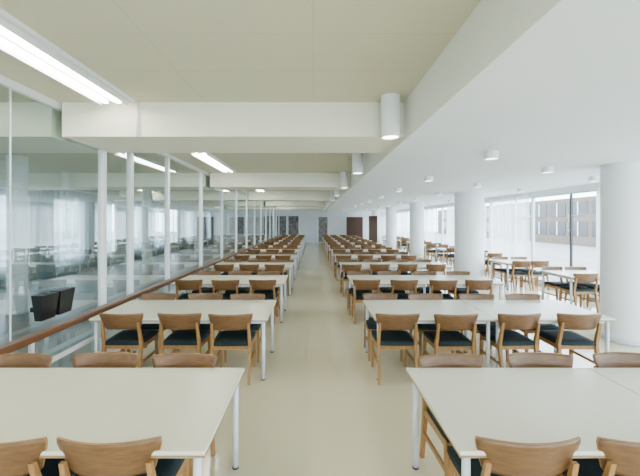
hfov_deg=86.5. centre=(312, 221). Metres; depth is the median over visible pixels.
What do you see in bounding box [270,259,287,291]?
dining chair
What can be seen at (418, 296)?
dining chair
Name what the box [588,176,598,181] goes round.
recessed light
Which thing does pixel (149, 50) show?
ceiling
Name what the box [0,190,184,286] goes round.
wall
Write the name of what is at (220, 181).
ceiling beam
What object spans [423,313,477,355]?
dining chair
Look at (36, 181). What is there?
ceiling beam
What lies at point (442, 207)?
window
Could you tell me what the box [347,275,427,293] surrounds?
dining table
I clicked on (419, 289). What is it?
dining chair
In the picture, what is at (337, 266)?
dining chair
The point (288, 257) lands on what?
dining chair
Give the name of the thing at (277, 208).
ceiling beam
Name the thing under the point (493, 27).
beam
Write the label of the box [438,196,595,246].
neighbouring building
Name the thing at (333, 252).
dining chair
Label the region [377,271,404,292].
dining chair
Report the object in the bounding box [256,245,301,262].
dining table
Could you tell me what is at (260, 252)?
dining chair
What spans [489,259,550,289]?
dining table
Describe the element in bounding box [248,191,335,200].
ceiling beam
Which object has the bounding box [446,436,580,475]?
dining chair
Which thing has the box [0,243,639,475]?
floor
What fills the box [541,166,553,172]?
recessed light
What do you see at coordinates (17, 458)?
dining chair
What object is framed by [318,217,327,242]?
door
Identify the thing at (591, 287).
dining chair
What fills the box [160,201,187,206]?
ceiling beam
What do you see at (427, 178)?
recessed light
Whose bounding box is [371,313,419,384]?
dining chair
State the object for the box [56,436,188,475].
dining chair
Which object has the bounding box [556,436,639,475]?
dining chair
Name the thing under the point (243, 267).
dining chair
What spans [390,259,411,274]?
dining chair
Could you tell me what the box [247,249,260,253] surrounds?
dining chair
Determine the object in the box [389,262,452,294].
dining table
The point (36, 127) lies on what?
ceiling beam
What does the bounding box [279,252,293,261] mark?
dining chair
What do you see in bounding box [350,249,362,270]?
dining chair
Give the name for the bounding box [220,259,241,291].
dining chair
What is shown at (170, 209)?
window
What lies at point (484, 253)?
dining chair
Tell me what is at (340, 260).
dining chair
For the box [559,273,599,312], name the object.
dining chair
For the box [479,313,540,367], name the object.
dining chair
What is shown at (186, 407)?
dining table
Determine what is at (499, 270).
dining chair
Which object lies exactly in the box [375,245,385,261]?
dining chair
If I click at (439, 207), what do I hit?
window
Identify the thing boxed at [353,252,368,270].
dining chair
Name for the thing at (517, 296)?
dining chair
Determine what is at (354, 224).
door
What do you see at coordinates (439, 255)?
dining chair
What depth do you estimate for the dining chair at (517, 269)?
10.14 m
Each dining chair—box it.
[0,353,52,367]
[0,437,80,475]
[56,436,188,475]
[72,352,138,367]
[99,313,158,367]
[127,293,176,353]
[152,353,216,475]
[157,313,210,353]
[174,279,202,299]
[178,293,222,352]
[192,271,220,292]
[208,313,255,385]
[211,280,241,299]
[213,264,233,271]
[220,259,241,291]
[224,294,264,362]
[225,271,251,293]
[234,255,249,270]
[239,264,258,271]
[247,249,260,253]
[249,259,266,274]
[249,279,277,323]
[254,271,280,314]
[256,255,271,270]
[259,252,274,270]
[264,264,284,296]
[266,249,278,261]
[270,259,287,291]
[275,255,290,261]
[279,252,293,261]
[282,249,294,259]
[330,245,340,262]
[333,249,345,270]
[333,252,347,276]
[335,255,351,280]
[339,259,356,274]
[340,264,361,296]
[344,245,354,253]
[346,271,371,314]
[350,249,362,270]
[352,279,380,323]
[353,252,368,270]
[358,255,372,270]
[361,245,371,261]
[362,293,402,361]
[363,259,380,274]
[368,249,380,258]
[370,264,389,290]
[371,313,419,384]
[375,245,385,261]
[375,252,390,270]
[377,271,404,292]
[381,255,396,270]
[384,249,398,261]
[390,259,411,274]
[390,280,417,299]
[394,252,410,272]
[398,264,417,271]
[401,239,409,247]
[401,255,416,273]
[408,293,453,355]
[412,271,441,293]
[413,259,430,261]
[418,353,482,475]
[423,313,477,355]
[424,244,436,259]
[426,264,445,293]
[429,280,457,299]
[435,244,448,260]
[436,246,451,265]
[444,248,453,265]
[446,271,478,299]
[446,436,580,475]
[457,280,492,299]
[458,294,508,362]
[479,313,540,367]
[484,250,492,272]
[484,253,485,276]
[485,253,501,276]
[492,257,516,285]
[504,261,530,290]
[505,293,558,351]
[507,352,572,367]
[510,257,535,285]
[521,261,549,290]
[538,313,601,363]
[541,266,576,299]
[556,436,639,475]
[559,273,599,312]
[564,266,599,305]
[586,286,599,306]
[592,352,639,367]
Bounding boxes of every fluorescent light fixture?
[0,16,128,104]
[191,153,234,172]
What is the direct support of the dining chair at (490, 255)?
on the floor
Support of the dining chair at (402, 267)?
on the floor
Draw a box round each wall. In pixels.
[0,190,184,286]
[281,210,385,242]
[396,183,595,300]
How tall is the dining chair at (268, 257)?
0.807 m
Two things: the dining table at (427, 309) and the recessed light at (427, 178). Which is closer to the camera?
the dining table at (427, 309)
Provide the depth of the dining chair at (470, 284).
6.19 m
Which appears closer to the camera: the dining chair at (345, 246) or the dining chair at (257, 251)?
the dining chair at (257, 251)
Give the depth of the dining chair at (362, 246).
15.34 m
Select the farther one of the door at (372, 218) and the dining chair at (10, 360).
the door at (372, 218)
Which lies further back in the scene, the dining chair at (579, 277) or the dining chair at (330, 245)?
the dining chair at (330, 245)
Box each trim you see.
[0,8,137,135]
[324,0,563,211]
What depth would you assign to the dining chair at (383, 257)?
10.75 m
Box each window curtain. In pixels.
[0,189,5,285]
[39,190,111,277]
[134,201,164,257]
[179,207,187,248]
[397,209,409,247]
[424,205,434,255]
[447,203,453,245]
[484,198,486,249]
[489,192,529,279]
[596,182,599,301]
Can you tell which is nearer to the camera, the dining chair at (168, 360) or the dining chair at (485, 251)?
the dining chair at (168, 360)
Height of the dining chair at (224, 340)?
0.807 m
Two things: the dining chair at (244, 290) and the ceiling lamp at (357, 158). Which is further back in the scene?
the dining chair at (244, 290)
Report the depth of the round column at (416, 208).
15.51 m
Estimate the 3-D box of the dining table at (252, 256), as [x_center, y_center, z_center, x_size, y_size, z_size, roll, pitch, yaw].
[-1.570,1.492,11.307,2.080,0.735,0.960,0,0,0]
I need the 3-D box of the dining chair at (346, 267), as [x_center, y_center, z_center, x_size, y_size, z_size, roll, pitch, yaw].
[0.961,1.457,8.679,0.511,0.807,0.519,0,0,-2]
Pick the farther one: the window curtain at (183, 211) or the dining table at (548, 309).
the window curtain at (183, 211)
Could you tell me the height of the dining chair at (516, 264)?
0.807 m
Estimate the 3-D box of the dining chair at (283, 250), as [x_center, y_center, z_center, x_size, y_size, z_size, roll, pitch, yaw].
[-0.954,1.457,13.281,0.511,0.807,0.519,0,0,-3]
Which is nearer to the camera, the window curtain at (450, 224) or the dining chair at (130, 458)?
the dining chair at (130, 458)
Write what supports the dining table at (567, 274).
on the floor
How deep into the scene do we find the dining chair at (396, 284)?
6.19 m
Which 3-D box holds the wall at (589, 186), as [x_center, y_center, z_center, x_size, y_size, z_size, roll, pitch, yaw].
[6.675,0.480,12.250,0.150,2.760,36.500,0,0,0]
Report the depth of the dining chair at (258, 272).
7.25 m
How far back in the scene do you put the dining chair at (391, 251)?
13.07 m
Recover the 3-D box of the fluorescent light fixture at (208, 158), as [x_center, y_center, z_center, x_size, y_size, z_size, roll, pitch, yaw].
[-2.130,-1.292,7.500,0.300,0.075,2.300,0,0,0]
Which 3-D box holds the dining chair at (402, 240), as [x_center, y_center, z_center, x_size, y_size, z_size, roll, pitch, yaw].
[5.628,1.457,20.881,0.511,0.807,0.519,0,0,2]
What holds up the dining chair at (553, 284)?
on the floor
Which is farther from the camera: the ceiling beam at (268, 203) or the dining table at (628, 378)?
the ceiling beam at (268, 203)
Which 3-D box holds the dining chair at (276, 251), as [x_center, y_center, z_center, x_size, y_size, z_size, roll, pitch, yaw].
[-1.551,1.457,13.261,0.511,0.807,0.519,0,0,0]
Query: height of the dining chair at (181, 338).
0.807 m
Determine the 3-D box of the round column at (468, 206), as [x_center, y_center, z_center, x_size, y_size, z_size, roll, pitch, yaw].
[4.820,0.480,10.500,0.856,2.760,0.856,0,0,0]
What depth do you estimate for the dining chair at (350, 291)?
7.21 m
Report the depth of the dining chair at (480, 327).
4.95 m
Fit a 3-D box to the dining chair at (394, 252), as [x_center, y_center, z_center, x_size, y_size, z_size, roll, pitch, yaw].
[3.066,1.457,11.661,0.511,0.807,0.519,0,0,-1]
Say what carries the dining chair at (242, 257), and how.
on the floor
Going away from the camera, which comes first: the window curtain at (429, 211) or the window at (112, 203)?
the window at (112, 203)
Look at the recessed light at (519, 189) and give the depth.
9.09 m
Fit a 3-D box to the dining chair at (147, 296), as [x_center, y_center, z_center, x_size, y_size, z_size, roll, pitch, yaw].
[-2.259,1.457,4.793,0.511,0.807,0.519,0,0,0]
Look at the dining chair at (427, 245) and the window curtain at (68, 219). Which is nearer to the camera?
the window curtain at (68, 219)
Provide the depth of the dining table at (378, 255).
11.42 m
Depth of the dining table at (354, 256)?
11.42 m
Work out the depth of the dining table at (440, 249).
14.37 m
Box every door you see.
[281,215,298,235]
[307,217,316,242]
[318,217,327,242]
[346,216,363,237]
[368,215,377,241]
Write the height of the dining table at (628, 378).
0.735 m
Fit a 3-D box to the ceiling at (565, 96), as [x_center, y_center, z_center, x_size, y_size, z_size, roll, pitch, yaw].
[3.885,-1.190,12.250,5.730,0.580,36.500,0,0,0]
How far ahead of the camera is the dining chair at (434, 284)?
6.17 m
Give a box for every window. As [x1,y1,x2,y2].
[112,203,115,251]
[170,209,177,242]
[435,207,441,247]
[442,207,446,253]
[530,197,531,268]
[532,190,595,280]
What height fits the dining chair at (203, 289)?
0.807 m
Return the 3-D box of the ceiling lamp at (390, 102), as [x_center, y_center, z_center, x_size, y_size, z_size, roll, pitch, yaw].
[0.820,-1.110,3.600,0.200,0.440,0.200,0,0,0]
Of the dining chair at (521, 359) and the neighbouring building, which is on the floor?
the dining chair at (521, 359)
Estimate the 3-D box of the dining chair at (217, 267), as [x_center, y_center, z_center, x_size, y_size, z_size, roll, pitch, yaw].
[-2.242,1.457,8.697,0.511,0.807,0.519,0,0,-3]
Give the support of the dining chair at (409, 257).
on the floor
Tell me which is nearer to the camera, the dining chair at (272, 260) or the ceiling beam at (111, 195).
the dining chair at (272, 260)
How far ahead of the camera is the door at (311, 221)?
30.47 m
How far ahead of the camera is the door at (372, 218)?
24.30 m
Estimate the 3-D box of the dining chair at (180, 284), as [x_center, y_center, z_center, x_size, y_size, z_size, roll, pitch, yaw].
[-2.284,1.457,6.421,0.511,0.807,0.519,0,0,-2]
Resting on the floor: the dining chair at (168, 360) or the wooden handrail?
the dining chair at (168, 360)
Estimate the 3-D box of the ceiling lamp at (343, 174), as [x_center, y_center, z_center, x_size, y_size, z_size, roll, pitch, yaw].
[0.820,-1.110,8.950,0.200,0.440,0.200,0,0,0]
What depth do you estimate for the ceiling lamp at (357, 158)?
6.16 m
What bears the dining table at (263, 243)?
on the floor
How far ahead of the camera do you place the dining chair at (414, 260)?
9.59 m
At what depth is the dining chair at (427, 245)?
16.13 m
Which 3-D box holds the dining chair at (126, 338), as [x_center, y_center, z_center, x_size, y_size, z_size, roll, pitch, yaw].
[-2.225,1.457,4.140,0.511,0.807,0.519,0,0,0]
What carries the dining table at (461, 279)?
on the floor
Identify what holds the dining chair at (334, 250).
on the floor
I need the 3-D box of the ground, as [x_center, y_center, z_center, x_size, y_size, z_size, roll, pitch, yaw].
[0.000,2.060,20.000,120.000,0.200,100.000,0,0,0]
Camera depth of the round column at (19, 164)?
6.77 m
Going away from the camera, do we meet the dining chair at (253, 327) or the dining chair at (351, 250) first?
the dining chair at (253, 327)
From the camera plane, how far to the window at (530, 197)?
10.32 m
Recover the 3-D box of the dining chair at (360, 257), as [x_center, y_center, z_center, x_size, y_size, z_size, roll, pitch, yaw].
[1.662,1.457,11.005,0.511,0.807,0.519,0,0,-2]
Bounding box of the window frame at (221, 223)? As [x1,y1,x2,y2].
[0,75,280,351]
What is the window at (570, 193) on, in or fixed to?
in the wall at (589, 186)
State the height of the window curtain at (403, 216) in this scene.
2.730 m
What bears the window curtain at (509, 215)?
hanging from the ceiling at (565, 96)
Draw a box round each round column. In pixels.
[5,155,28,315]
[142,190,152,273]
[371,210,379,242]
[386,207,395,248]
[409,202,423,261]
[454,192,483,275]
[600,161,639,347]
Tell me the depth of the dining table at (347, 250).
13.42 m
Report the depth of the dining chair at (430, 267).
8.48 m
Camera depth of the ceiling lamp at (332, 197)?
14.26 m
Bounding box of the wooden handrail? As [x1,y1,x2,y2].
[0,235,280,362]
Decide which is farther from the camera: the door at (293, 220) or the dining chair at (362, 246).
the door at (293, 220)
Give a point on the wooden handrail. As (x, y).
(29, 340)
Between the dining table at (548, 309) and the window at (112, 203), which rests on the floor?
the dining table at (548, 309)
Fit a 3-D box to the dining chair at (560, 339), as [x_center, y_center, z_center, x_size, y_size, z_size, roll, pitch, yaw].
[3.086,1.457,4.127,0.511,0.807,0.519,0,0,2]
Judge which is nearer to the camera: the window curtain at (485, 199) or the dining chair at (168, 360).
the dining chair at (168, 360)
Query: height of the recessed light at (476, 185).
0.090 m
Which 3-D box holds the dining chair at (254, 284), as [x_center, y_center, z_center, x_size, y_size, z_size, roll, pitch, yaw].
[-0.919,1.457,6.427,0.511,0.807,0.519,0,0,1]
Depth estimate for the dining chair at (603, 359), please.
2.73 m
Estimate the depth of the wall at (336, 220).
30.50 m
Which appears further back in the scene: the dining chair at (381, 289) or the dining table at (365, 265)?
the dining table at (365, 265)
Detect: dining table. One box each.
[0,368,243,475]
[89,300,275,380]
[171,275,287,322]
[209,262,293,295]
[231,254,297,279]
[245,249,299,269]
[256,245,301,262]
[263,243,302,257]
[330,249,367,269]
[334,254,379,269]
[339,262,396,295]
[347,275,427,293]
[363,300,494,379]
[374,254,423,270]
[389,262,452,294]
[406,368,639,475]
[414,275,504,299]
[435,248,445,263]
[461,300,615,367]
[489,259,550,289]
[539,270,599,304]
[589,368,639,395]
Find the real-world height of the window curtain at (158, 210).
2.980 m
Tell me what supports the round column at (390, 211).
on the floor
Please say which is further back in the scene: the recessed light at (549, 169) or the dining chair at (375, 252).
the dining chair at (375, 252)
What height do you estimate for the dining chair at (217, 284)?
0.807 m
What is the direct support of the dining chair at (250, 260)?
on the floor
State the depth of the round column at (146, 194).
12.15 m
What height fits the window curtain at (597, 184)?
2.730 m
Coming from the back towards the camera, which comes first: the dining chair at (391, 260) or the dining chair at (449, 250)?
the dining chair at (449, 250)
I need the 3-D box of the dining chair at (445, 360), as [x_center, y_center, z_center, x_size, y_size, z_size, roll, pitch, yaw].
[1.088,1.457,2.468,0.511,0.807,0.519,0,0,-2]
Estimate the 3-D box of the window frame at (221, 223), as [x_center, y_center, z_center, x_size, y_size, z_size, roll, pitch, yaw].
[-2.850,0.265,12.250,0.070,3.190,36.500,0,0,0]
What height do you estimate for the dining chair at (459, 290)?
0.807 m
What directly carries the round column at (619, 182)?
on the floor
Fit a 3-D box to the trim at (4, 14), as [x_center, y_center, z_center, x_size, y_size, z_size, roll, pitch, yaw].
[-1.949,-1.140,1.481,0.042,0.380,4.562,0,0,0]
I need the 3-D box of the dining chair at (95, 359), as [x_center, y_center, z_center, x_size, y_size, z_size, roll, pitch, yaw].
[-1.639,1.457,2.503,0.511,0.807,0.519,0,0,-2]
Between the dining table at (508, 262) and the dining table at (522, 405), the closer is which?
the dining table at (522, 405)
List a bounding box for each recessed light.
[424,176,432,181]
[473,183,480,187]
[484,151,498,159]
[517,188,524,191]
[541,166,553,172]
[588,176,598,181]
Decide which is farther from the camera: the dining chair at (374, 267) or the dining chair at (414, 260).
the dining chair at (414, 260)
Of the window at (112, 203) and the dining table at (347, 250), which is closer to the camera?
the dining table at (347, 250)
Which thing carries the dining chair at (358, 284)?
on the floor
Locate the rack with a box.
[30,287,74,320]
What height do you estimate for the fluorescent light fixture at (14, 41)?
0.075 m
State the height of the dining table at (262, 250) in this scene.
0.735 m
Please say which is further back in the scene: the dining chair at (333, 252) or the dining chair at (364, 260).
the dining chair at (333, 252)
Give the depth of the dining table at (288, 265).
9.22 m
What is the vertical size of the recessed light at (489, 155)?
0.090 m
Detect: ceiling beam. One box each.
[0,102,97,152]
[0,173,186,189]
[62,102,403,152]
[107,191,187,200]
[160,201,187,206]
[210,173,349,189]
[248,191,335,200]
[266,201,329,206]
[276,207,325,209]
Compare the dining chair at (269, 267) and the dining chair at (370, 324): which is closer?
the dining chair at (370, 324)
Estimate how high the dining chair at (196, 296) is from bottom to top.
0.807 m
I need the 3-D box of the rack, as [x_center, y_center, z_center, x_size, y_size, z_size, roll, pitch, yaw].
[-2.773,0.870,3.630,0.147,0.260,0.460,0,0,0]
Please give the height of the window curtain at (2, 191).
2.980 m
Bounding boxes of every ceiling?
[0,0,480,190]
[325,0,639,211]
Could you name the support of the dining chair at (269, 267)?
on the floor
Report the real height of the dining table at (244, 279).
0.735 m
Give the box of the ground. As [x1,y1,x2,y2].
[112,232,595,282]
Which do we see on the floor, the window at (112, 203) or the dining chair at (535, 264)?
the dining chair at (535, 264)
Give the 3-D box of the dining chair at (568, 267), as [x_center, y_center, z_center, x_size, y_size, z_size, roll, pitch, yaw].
[6.180,1.457,7.808,0.511,0.807,0.519,0,0,0]
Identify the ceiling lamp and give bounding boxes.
[330,190,334,200]
[334,190,339,195]
[340,171,347,188]
[352,153,362,173]
[381,93,399,139]
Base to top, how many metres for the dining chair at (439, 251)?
0.807 m
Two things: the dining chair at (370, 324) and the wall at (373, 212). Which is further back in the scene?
the wall at (373, 212)
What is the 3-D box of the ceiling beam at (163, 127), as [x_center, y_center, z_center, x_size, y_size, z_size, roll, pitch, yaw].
[-0.891,-1.140,4.230,3.798,0.380,0.900,0,0,0]

